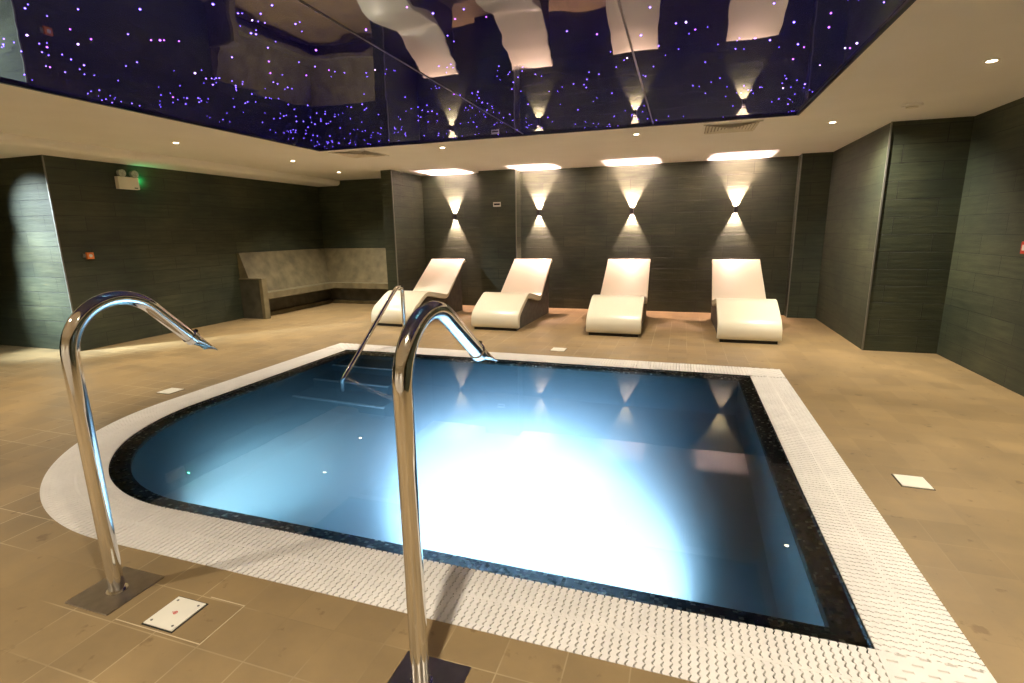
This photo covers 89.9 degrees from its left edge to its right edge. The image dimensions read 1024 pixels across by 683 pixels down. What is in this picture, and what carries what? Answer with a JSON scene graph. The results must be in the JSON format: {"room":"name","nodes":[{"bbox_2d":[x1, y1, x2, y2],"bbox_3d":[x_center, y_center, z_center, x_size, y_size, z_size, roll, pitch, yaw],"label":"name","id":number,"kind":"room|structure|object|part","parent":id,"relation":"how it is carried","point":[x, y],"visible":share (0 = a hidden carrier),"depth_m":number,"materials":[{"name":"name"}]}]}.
{"room":"spa","nodes":[
{"label":"spa","id":0,"kind":"room"},
{"bbox_2d":[0,155,323,350],"bbox_3d":[-6.384,-1.783,9.657,2.780,2.650,5.420,3,13,18],"label":"wall","id":1,"kind":"structure","parent":0,"point":[175,241],"depth_m":7.53,"materials":[{"name":"tile"}]},
{"bbox_2d":[0,150,38,158],"bbox_3d":[-8.363,-1.736,3.506,2.780,0.110,7.250,3,13,18],"label":"trim","id":2,"kind":"structure","parent":1,"relation":"attached to","point":[3,154],"depth_m":6.41,"materials":[{"name":"white paint"}]},
{"bbox_2d":[41,155,80,350],"bbox_3d":[-5.897,-1.107,6.721,0.016,2.540,0.016,3,13,18],"label":"trim","id":3,"kind":"structure","parent":1,"relation":"attached to","point":[42,158],"depth_m":6.65,"materials":[{"name":"metal"}]},
{"bbox_2d":[82,252,94,258],"bbox_3d":[-5.786,-1.171,7.008,0.038,0.090,0.130,3,13,18],"label":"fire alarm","id":4,"kind":"object","parent":1,"relation":"attached to","point":[89,255],"visible":1,"depth_m":7.00,"materials":[{"name":"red plastic"}]},
{"bbox_2d":[114,169,139,189],"bbox_3d":[-5.559,-2.341,7.423,0.099,0.268,0.308,3,13,18],"label":"emergency light","id":5,"kind":"object","parent":1,"relation":"attached to","point":[122,182],"visible":1,"depth_m":7.39,"materials":[{"name":"white plastic"}]},
{"bbox_2d":[0,132,339,186],"bbox_3d":[-5.955,-2.188,5.442,0.570,0.110,12.520,3,13,18],"label":"trim","id":6,"kind":"structure","parent":1,"relation":"attached to","point":[8,142],"depth_m":7.21,"materials":[{"name":"white paint"}]},
{"bbox_2d":[380,170,425,290],"bbox_3d":[-2.127,-1.989,10.305,0.220,2.650,1.200,3,13,18],"label":"wall","id":7,"kind":"structure","parent":0,"point":[407,188],"depth_m":9.99,"materials":[{"name":"tile"}]},
{"bbox_2d":[390,170,398,289],"bbox_3d":[-2.205,-1.860,9.707,0.016,2.650,0.016,3,13,18],"label":"trim","id":8,"kind":"structure","parent":7,"relation":"attached to","point":[390,170],"depth_m":9.64,"materials":[{"name":"metal"}]},
{"bbox_2d":[478,169,520,293],"bbox_3d":[-0.222,-1.985,10.145,0.740,2.650,0.320,3,13,18],"label":"wall","id":9,"kind":"structure","parent":0,"point":[497,224],"depth_m":9.94,"materials":[{"name":"tile"}]},
{"bbox_2d":[493,202,500,206],"bbox_3d":[-0.289,-2.631,9.847,0.150,0.084,0.012,3,13,18],"label":"wall plate","id":10,"kind":"object","parent":9,"relation":"attached to","point":[495,204],"visible":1,"depth_m":9.84,"materials":[{"name":"white plastic"}]},
{"bbox_2d":[515,169,516,258],"bbox_3d":[0.083,-1.933,9.877,0.016,2.650,0.016,3,13,18],"label":"trim","id":11,"kind":"structure","parent":9,"relation":"attached to","point":[515,169],"depth_m":9.77,"materials":[{"name":"metal"}]},
{"bbox_2d":[0,303,1023,682],"bbox_3d":[-2.435,0.533,4.867,13.450,0.001,12.520,3,13,18],"label":"floor","id":12,"kind":"structure","parent":0,"point":[931,417],"depth_m":2.81,"materials":[{"name":"beige tile"}]},
{"bbox_2d":[59,291,217,615],"bbox_3d":[-1.657,0.404,2.339,0.250,1.284,0.756,3,13,18],"label":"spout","id":13,"kind":"object","parent":12,"relation":"on","point":[120,584],"visible":1,"depth_m":2.13,"materials":[{"name":"silver metal"}]},
{"bbox_3d":[-1.726,1.081,2.237,0.250,0.005,0.250,3,13,18],"label":"floor plate","id":14,"kind":"part","parent":13,"relation":"part of","materials":[{"name":"silver metal"}]},
{"bbox_2d":[157,388,183,393],"bbox_3d":[-3.404,0.492,5.116,0.176,0.006,0.176,3,13,18],"label":"cover plate","id":15,"kind":"object","parent":12,"relation":"on","point":[170,390],"visible":1,"depth_m":5.10,"materials":[{"name":"white plastic"}]},
{"bbox_2d":[141,596,207,633],"bbox_3d":[-1.370,1.106,2.089,0.164,0.007,0.168,3,13,18],"label":"cover plate","id":16,"kind":"object","parent":12,"relation":"on","point":[180,610],"visible":1,"depth_m":2.08,"materials":[{"name":"white plastic"}]},
{"bbox_2d":[115,597,244,644],"bbox_3d":[-1.351,1.107,2.097,0.444,0.001,0.216,3,13,18],"label":"frame","id":17,"kind":"object","parent":12,"relation":"on","point":[211,597],"visible":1,"depth_m":2.02,"materials":[{"name":"metal"}]},
{"bbox_2d":[237,248,387,318],"bbox_3d":[-3.532,-1.214,10.251,2.332,1.200,2.477,3,13,18],"label":"bench","id":18,"kind":"object","parent":12,"relation":"on","point":[271,282],"visible":0.91,"depth_m":10.85,"materials":[{"name":"tile"}]},
{"bbox_3d":[-4.784,-0.787,9.493,0.457,0.720,0.100,3,13,18],"label":"panel","id":19,"kind":"part","parent":18,"relation":"part of","materials":[{"name":"tile"}]},
{"bbox_3d":[-3.531,-1.449,10.216,2.332,0.725,2.447,3,13,18],"label":"backrest","id":20,"kind":"part","parent":18,"relation":"part of","materials":[{"name":"tile"}]},
{"bbox_3d":[-3.512,-1.042,10.342,2.332,0.125,2.367,3,13,18],"label":"seat","id":21,"kind":"part","parent":18,"relation":"part of","materials":[{"name":"tile"}]},
{"bbox_2d":[342,285,405,378],"bbox_3d":[-1.646,0.031,6.256,0.100,1.276,1.755,2,12,12],"label":"pool handrail","id":22,"kind":"object","parent":12,"relation":"on","point":[364,342],"visible":0.62,"depth_m":6.27,"materials":[{"name":"silver metal"}]},
{"bbox_2d":[371,259,465,326],"bbox_3d":[-1.621,-0.950,9.370,0.786,0.993,2.161,4,13,20],"label":"lounger","id":23,"kind":"object","parent":12,"relation":"on","point":[441,280],"visible":0.77,"depth_m":9.61,"materials":[{"name":"plastic"}]},
{"bbox_2d":[387,301,496,682],"bbox_3d":[-0.217,0.480,1.876,0.250,1.283,0.857,3,13,18],"label":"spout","id":24,"kind":"object","parent":12,"relation":"on","point":[416,666],"visible":1,"depth_m":1.61,"materials":[{"name":"silver metal"}]},
{"bbox_3d":[-0.300,1.167,1.728,0.250,0.005,0.250,3,13,18],"label":"floor plate","id":25,"kind":"part","parent":24,"relation":"part of","materials":[{"name":"silver metal"}]},
{"bbox_2d":[471,259,552,330],"bbox_3d":[0.073,-0.877,8.899,0.786,0.993,2.161,3,13,19],"label":"lounger","id":26,"kind":"object","parent":12,"relation":"on","point":[523,298],"visible":1,"depth_m":8.46,"materials":[{"name":"white plastic"}]},
{"bbox_2d":[109,350,975,682],"bbox_3d":[-0.437,1.174,4.471,5.595,1.150,4.420,3,13,18],"label":"swimming pool","id":27,"kind":"object","parent":12,"relation":"in","point":[851,599],"visible":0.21,"depth_m":3.29,"materials":[{"name":"black tile"}]},
{"bbox_2d":[110,350,871,648],"bbox_3d":[-0.437,1.193,4.476,4.925,1.170,3.750,3,13,18],"label":"pool water","id":28,"kind":"object","parent":27,"relation":"in","point":[680,491],"visible":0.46,"depth_m":3.24,"materials":[{"name":"blue liquid"}]},
{"bbox_2d":[40,343,996,682],"bbox_3d":[-0.446,0.620,4.353,5.595,0.023,4.420,3,13,18],"label":"overflow grating","id":29,"kind":"object","parent":27,"relation":"on","point":[914,638],"visible":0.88,"depth_m":2.25,"materials":[{"name":"white plastic"}]},
{"bbox_3d":[-2.315,0.073,7.054,0.335,0.022,0.335,3,13,18],"label":"corner plate","id":30,"kind":"part","parent":29,"relation":"part of","materials":[{"name":"white plastic"}]},
{"bbox_3d":[2.687,0.337,5.447,0.335,0.022,0.335,3,13,18],"label":"corner plate","id":31,"kind":"part","parent":29,"relation":"part of","materials":[{"name":"white plastic"}]},
{"bbox_3d":[1.423,1.168,1.652,0.335,0.022,0.335,3,13,18],"label":"corner plate","id":32,"kind":"part","parent":29,"relation":"part of","materials":[{"name":"white plastic"}]},
{"bbox_2d":[550,347,566,351],"bbox_3d":[0.602,0.103,6.636,0.192,0.006,0.192,3,13,18],"label":"cover plate","id":33,"kind":"object","parent":12,"relation":"on","point":[553,348],"visible":1,"depth_m":6.62,"materials":[{"name":"white plastic"}]},
{"bbox_2d":[586,259,650,336],"bbox_3d":[1.780,-0.778,8.310,0.786,0.993,2.161,3,13,18],"label":"lounger","id":34,"kind":"object","parent":12,"relation":"on","point":[620,307],"visible":1,"depth_m":7.71,"materials":[{"name":"white plastic"}]},
{"bbox_2d":[711,259,781,343],"bbox_3d":[3.445,-0.677,7.713,0.786,0.993,2.161,3,13,17],"label":"lounger","id":35,"kind":"object","parent":12,"relation":"on","point":[741,312],"visible":1,"depth_m":7.10,"materials":[{"name":"white plastic"}]},
{"bbox_2d":[891,474,935,490],"bbox_3d":[2.396,0.838,3.067,0.168,0.006,0.168,3,13,18],"label":"cover plate","id":36,"kind":"object","parent":12,"relation":"on","point":[903,480],"visible":1,"depth_m":3.05,"materials":[{"name":"white plastic"}]},
{"bbox_2d":[0,0,1023,179],"bbox_3d":[-2.476,-2.058,4.313,13.450,0.001,12.520,3,13,18],"label":"ceiling","id":37,"kind":"structure","parent":0,"point":[934,53],"depth_m":5.61,"materials":[{"name":"white paint"}]},
{"bbox_2d":[328,149,388,157],"bbox_3d":[-2.233,-2.736,7.496,0.620,0.012,0.620,3,13,18],"label":"ceiling vent","id":38,"kind":"object","parent":37,"relation":"in","point":[363,153],"visible":1,"depth_m":7.46,"materials":[{"name":"white metal"}]},
{"bbox_2d":[0,0,915,150],"bbox_3d":[-0.729,-1.967,3.676,6.030,0.031,5.680,3,13,18],"label":"ceiling panel","id":39,"kind":"object","parent":37,"relation":"attached to","point":[317,75],"visible":1,"depth_m":3.55,"materials":[{"name":"blue"}]},
{"bbox_2d":[701,120,763,134],"bbox_3d":[2.550,-2.490,5.990,0.620,0.012,0.620,3,13,18],"label":"ceiling vent","id":40,"kind":"object","parent":37,"relation":"in","point":[748,126],"visible":1,"depth_m":5.95,"materials":[{"name":"white metal"}]},
{"bbox_2d":[901,102,923,108],"bbox_3d":[3.889,-2.287,4.987,0.170,0.032,0.170,3,13,18],"label":"smoke detector","id":41,"kind":"object","parent":37,"relation":"attached to","point":[916,104],"visible":1,"depth_m":4.95,"materials":[{"name":"white paint"}]},
{"bbox_2d":[983,58,1000,63],"bbox_3d":[3.446,-2.015,3.686,0.096,0.006,0.096,3,13,18],"label":"recessed light","id":42,"kind":"object","parent":37,"relation":"in","point":[995,59],"visible":1,"depth_m":3.68,"materials":[{"name":"white plastic"}]},
{"bbox_2d":[318,156,798,314],"bbox_3d":[0.464,-2.001,10.166,9.910,2.650,0.150,3,13,18],"label":"wall","id":43,"kind":"structure","parent":0,"point":[683,219],"depth_m":9.53,"materials":[{"name":"tile"}]},
{"bbox_2d":[784,152,833,317],"bbox_3d":[4.904,-1.720,8.524,0.433,2.650,0.270,3,13,18],"label":"wall","id":44,"kind":"structure","parent":0,"point":[816,169],"depth_m":8.40,"materials":[{"name":"tile"}]},
{"bbox_2d":[786,153,802,317],"bbox_3d":[4.651,-1.703,8.461,0.016,2.650,0.016,3,13,18],"label":"trim","id":45,"kind":"structure","parent":44,"relation":"attached to","point":[802,153],"depth_m":8.44,"materials":[{"name":"metal"}]},
{"bbox_2d":[815,97,1023,396],"bbox_3d":[3.673,-0.456,2.698,0.910,2.650,12.670,3,13,18],"label":"wall","id":46,"kind":"structure","parent":0,"point":[948,279],"depth_m":5.83,"materials":[{"name":"tile"}]},
{"bbox_2d":[861,122,892,349],"bbox_3d":[4.312,-1.187,6.072,0.016,2.650,0.016,3,13,18],"label":"trim","id":47,"kind":"structure","parent":46,"relation":"attached to","point":[891,125],"depth_m":6.05,"materials":[{"name":"metal"}]},
{"bbox_2d":[1020,241,1023,253],"bbox_3d":[4.597,-0.838,4.584,0.043,0.110,0.100,3,13,18],"label":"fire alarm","id":48,"kind":"object","parent":46,"relation":"attached to","point":[1022,244],"visible":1,"depth_m":4.61,"materials":[{"name":"red plastic"}]}
]}

